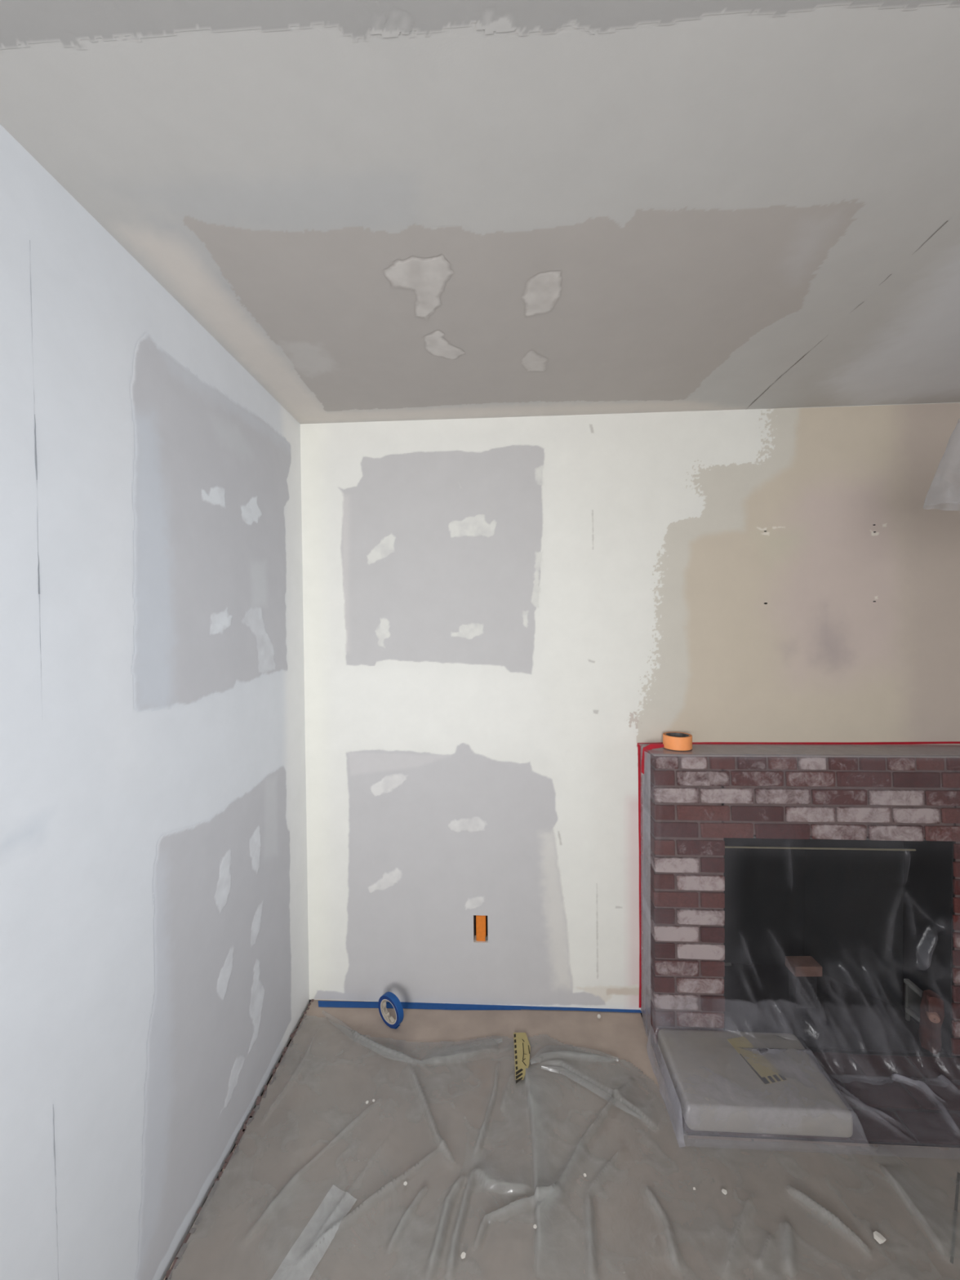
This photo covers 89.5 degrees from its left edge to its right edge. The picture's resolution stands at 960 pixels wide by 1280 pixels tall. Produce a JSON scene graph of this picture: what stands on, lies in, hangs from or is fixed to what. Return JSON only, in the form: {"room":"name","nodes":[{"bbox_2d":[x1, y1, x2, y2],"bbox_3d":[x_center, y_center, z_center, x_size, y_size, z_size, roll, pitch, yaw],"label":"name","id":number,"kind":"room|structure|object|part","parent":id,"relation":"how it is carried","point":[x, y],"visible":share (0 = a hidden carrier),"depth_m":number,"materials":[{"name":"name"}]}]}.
{"room":"living room","nodes":[
{"label":"living room","id":0,"kind":"room"},
{"bbox_2d":[0,124,309,1279],"bbox_3d":[-0.892,0.382,0.081,0.092,2.490,3.948,0,1,3],"label":"wall","id":1,"kind":"structure","parent":0,"point":[154,982],"depth_m":1.09,"materials":[{"name":"paint"}]},
{"bbox_3d":[-0.774,-0.303,1.523,0.001,0.955,0.855,0,1,3],"label":"drywall panel","id":2,"kind":"part","parent":1,"relation":"part of","materials":[{"name":"grey paint"}]},
{"bbox_3d":[-0.765,1.004,1.497,0.001,1.055,0.820,0,1,3],"label":"drywall panel","id":3,"kind":"part","parent":1,"relation":"part of","materials":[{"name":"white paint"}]},
{"bbox_2d":[0,0,959,423],"bbox_3d":[0.790,-0.920,-0.035,3.304,0.092,3.952,0,1,3],"label":"ceiling","id":4,"kind":"structure","parent":0,"point":[380,210],"depth_m":0.94,"materials":[{"name":"paint"}]},
{"bbox_3d":[0.004,-0.882,0.636,1.560,0.001,0.168,0,1,3],"label":"drywall panel","id":5,"kind":"part","parent":4,"relation":"part of","materials":[{"name":"white paint"}]},
{"bbox_3d":[0.124,-0.898,1.424,1.521,0.001,0.914,0,1,3],"label":"drywall panel","id":6,"kind":"part","parent":4,"relation":"part of","materials":[{"name":"grey paint"}]},
{"bbox_2d":[163,999,959,1279],"bbox_3d":[0.823,1.611,0.211,3.604,0.111,4.548,0,1,3],"label":"floor","id":7,"kind":"structure","parent":0,"point":[629,1228],"depth_m":1.40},
{"bbox_2d":[377,991,403,1028],"bbox_3d":[-0.356,1.477,1.933,0.120,0.125,0.026,0,1,36],"label":"tape roll","id":8,"kind":"object","parent":7,"relation":"on","point":[390,997],"visible":1,"depth_m":1.92,"materials":[{"name":"paper"}]},
{"bbox_2d":[318,1000,520,1009],"bbox_3d":[-0.259,1.532,2.030,0.861,0.001,0.039,0,1,2],"label":"tape strip","id":9,"kind":"object","parent":7,"relation":"on","point":[321,1003],"visible":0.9,"depth_m":2.03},
{"bbox_2d":[444,1003,641,1013],"bbox_3d":[0.258,1.526,2.012,0.811,0.001,0.033,0,1,2],"label":"tape strip","id":10,"kind":"object","parent":7,"relation":"on","point":[447,1006],"visible":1,"depth_m":2.01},
{"bbox_2d":[184,1024,959,1279],"bbox_3d":[0.651,1.517,1.108,2.835,0.043,1.623,0,1,3],"label":"plastic sheet","id":11,"kind":"object","parent":7,"relation":"on","point":[534,1100],"depth_m":1.32,"materials":[{"name":"clear plastic"}]},
{"bbox_3d":[-0.422,1.533,1.247,0.084,0.017,0.222,0,1,25],"label":"tape strip","id":12,"kind":"part","parent":11,"relation":"part of","materials":[{"name":"plastic"}]},
{"bbox_2d":[460,1251,466,1258],"bbox_3d":[-0.041,1.533,1.207,0.013,0.004,0.010,-1,1,-30],"label":"flake","id":13,"kind":"object","parent":11,"relation":"on","point":[463,1254],"visible":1,"depth_m":1.21,"materials":[{"name":"paint"}]},
{"bbox_2d":[513,1032,530,1083],"bbox_3d":[0.155,1.520,1.768,0.062,0.002,0.214,0,1,3],"label":"label","id":14,"kind":"object","parent":11,"relation":"on","point":[522,1045],"visible":1,"depth_m":1.78,"materials":[{"name":"yellow paper"}]},
{"bbox_2d":[721,1188,727,1195],"bbox_3d":[0.677,1.528,1.342,0.012,0.004,0.013,-2,2,-45],"label":"flake","id":15,"kind":"object","parent":11,"relation":"on","point":[724,1191],"visible":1,"depth_m":1.34,"materials":[{"name":"paint"}]},
{"bbox_2d":[873,1231,885,1244],"bbox_3d":[1.017,1.524,1.236,0.023,0.007,0.021,-1,1,-22],"label":"flake","id":16,"kind":"object","parent":11,"relation":"on","point":[878,1237],"visible":1,"depth_m":1.23,"materials":[{"name":"paint"}]},
{"bbox_2d":[640,743,959,1139],"bbox_3d":[1.331,0.959,1.677,1.449,1.124,0.532,0,1,3],"label":"plastic sheet","id":17,"kind":"object","parent":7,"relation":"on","point":[670,1096],"depth_m":1.83,"materials":[{"name":"clear plastic"}]},
{"bbox_3d":[0.664,0.459,1.863,0.087,0.119,0.001,0,1,3],"label":"tape strip","id":18,"kind":"part","parent":17,"relation":"part of","materials":[{"name":"red plastic"}]},
{"bbox_2d":[662,732,692,751],"bbox_3d":[0.767,0.393,1.883,0.106,0.050,0.106,0,1,3],"label":"tape roll","id":19,"kind":"object","parent":17,"relation":"on","point":[680,741],"visible":0.99,"depth_m":1.84,"materials":[{"name":"orange paper"}]},
{"bbox_2d":[641,744,959,1147],"bbox_3d":[1.323,0.982,1.896,1.340,1.123,0.869,0,1,3],"label":"fireplace","id":20,"kind":"object","parent":7,"relation":"on","point":[757,856],"depth_m":1.81,"materials":[{"name":"brick"}]},
{"bbox_2d":[657,1028,853,1137],"bbox_3d":[0.902,1.482,1.642,0.502,0.085,0.314,0,1,3],"label":"cardboard box","id":21,"kind":"object","parent":20,"relation":"on","point":[796,1098],"visible":1,"depth_m":1.57,"materials":[{"name":"white cardboard"}]},
{"bbox_2d":[785,955,822,1008],"bbox_3d":[1.347,1.428,2.018,0.112,0.183,0.070,0,1,0],"label":"firebrick","id":22,"kind":"object","parent":20,"relation":"on","point":[803,971],"visible":1,"depth_m":2.00,"materials":[{"name":"brown brick"}]},
{"bbox_3d":[1.271,0.786,1.827,0.709,0.007,0.007,0,1,3],"label":"screen rod","id":23,"kind":"part","parent":20,"relation":"part of","materials":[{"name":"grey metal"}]},
{"bbox_3d":[1.708,1.420,1.938,0.010,0.112,0.010,0,1,3],"label":"post","id":24,"kind":"part","parent":20,"relation":"part of","materials":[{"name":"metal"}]},
{"bbox_3d":[1.708,1.497,1.935,0.012,0.042,0.012,0,1,3],"label":"leg","id":25,"kind":"part","parent":20,"relation":"part of","materials":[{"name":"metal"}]},
{"bbox_3d":[1.706,1.469,1.894,0.022,0.018,0.081,0,-9,3],"label":"rail","id":26,"kind":"part","parent":20,"relation":"part of","materials":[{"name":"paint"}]},
{"bbox_3d":[1.706,1.438,1.896,0.022,0.163,0.096,0,1,3],"label":"fire grate","id":27,"kind":"part","parent":20,"relation":"part of","materials":[{"name":"grey metal"}]},
{"bbox_3d":[1.705,1.364,1.897,0.020,0.016,0.090,0,1,3],"label":"rail","id":28,"kind":"part","parent":20,"relation":"part of","materials":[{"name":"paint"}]},
{"bbox_3d":[1.709,1.417,1.896,0.006,0.090,0.081,0,1,3],"label":"plate","id":29,"kind":"part","parent":20,"relation":"part of","materials":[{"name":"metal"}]},
{"bbox_2d":[917,989,944,1054],"bbox_3d":[1.682,1.420,1.804,0.064,0.202,0.074,0,1,3],"label":"log","id":30,"kind":"object","parent":20,"relation":"on","point":[931,1006],"visible":1,"depth_m":1.79,"materials":[{"name":"brown wood"}]},
{"bbox_2d":[300,402,959,1009],"bbox_3d":[0.911,0.304,2.002,3.304,2.441,0.092,0,1,3],"label":"wall","id":31,"kind":"structure","parent":0,"point":[498,613],"depth_m":1.99,"materials":[{"name":"paint"}]},
{"bbox_3d":[-0.161,-0.324,2.003,0.864,0.944,0.001,0,1,3],"label":"drywall panel","id":32,"kind":"part","parent":31,"relation":"part of","materials":[{"name":"grey paint"}]},
{"bbox_3d":[-0.099,0.975,2.025,1.244,1.108,0.001,0,1,3],"label":"drywall panel","id":33,"kind":"part","parent":31,"relation":"part of","materials":[{"name":"grey paint"}]},
{"bbox_2d":[474,915,487,941],"bbox_3d":[0.004,1.207,2.052,0.058,0.114,0.048,0,1,3],"label":"electrical box","id":34,"kind":"object","parent":31,"relation":"attached to","point":[480,921],"visible":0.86,"depth_m":2.03,"materials":[{"name":"orange plastic"}]},
{"bbox_2d":[626,708,642,728],"bbox_3d":[0.628,0.321,1.972,0.068,0.082,0.001,0,1,3],"label":"paint patch","id":35,"kind":"object","parent":31,"relation":"attached to","point":[633,716],"depth_m":1.97,"materials":[{"name":"beige paint"}]},
{"bbox_2d":[637,746,642,1007],"bbox_3d":[0.655,0.971,1.981,0.016,1.081,0.001,0,1,3],"label":"tape strip","id":36,"kind":"object","parent":31,"relation":"attached to","point":[638,747],"visible":0.87,"depth_m":1.98,"materials":[{"name":"red plastic"}]},
{"bbox_2d":[755,525,769,531],"bbox_3d":[1.127,-0.443,1.930,0.054,0.022,0.001,0,1,3],"label":"wall scratch","id":37,"kind":"object","parent":31,"relation":"on","point":[758,528],"depth_m":1.93},
{"bbox_2d":[760,531,770,536],"bbox_3d":[1.136,-0.423,1.929,0.040,0.022,0.001,0,1,3],"label":"screw hole","id":38,"kind":"object","parent":31,"relation":"attached to","point":[762,533],"depth_m":1.93,"materials":[{"name":"beige paint"}]},
{"bbox_2d":[771,525,786,529],"bbox_3d":[1.188,-0.447,1.926,0.058,0.018,0.001,0,1,3],"label":"wall scratch","id":39,"kind":"object","parent":31,"relation":"attached to","point":[773,527],"depth_m":1.93},
{"bbox_2d":[637,741,959,746],"bbox_3d":[1.352,0.415,1.932,1.426,0.026,0.001,0,1,3],"label":"tape strip","id":40,"kind":"object","parent":31,"relation":"attached to","point":[946,742],"visible":0.78,"depth_m":1.93,"materials":[{"name":"red plastic"}]},
{"bbox_2d":[869,528,879,536],"bbox_3d":[1.553,-0.422,1.907,0.040,0.030,0.001,0,1,3],"label":"screw hole","id":41,"kind":"object","parent":31,"relation":"attached to","point":[873,532],"depth_m":1.91,"materials":[{"name":"beige paint"}]},
{"bbox_2d":[881,522,888,527],"bbox_3d":[1.591,-0.451,1.904,0.024,0.020,0.001,0,1,3],"label":"wall patch","id":42,"kind":"object","parent":31,"relation":"attached to","point":[883,524],"depth_m":1.90,"materials":[{"name":"beige paint"}]}
]}

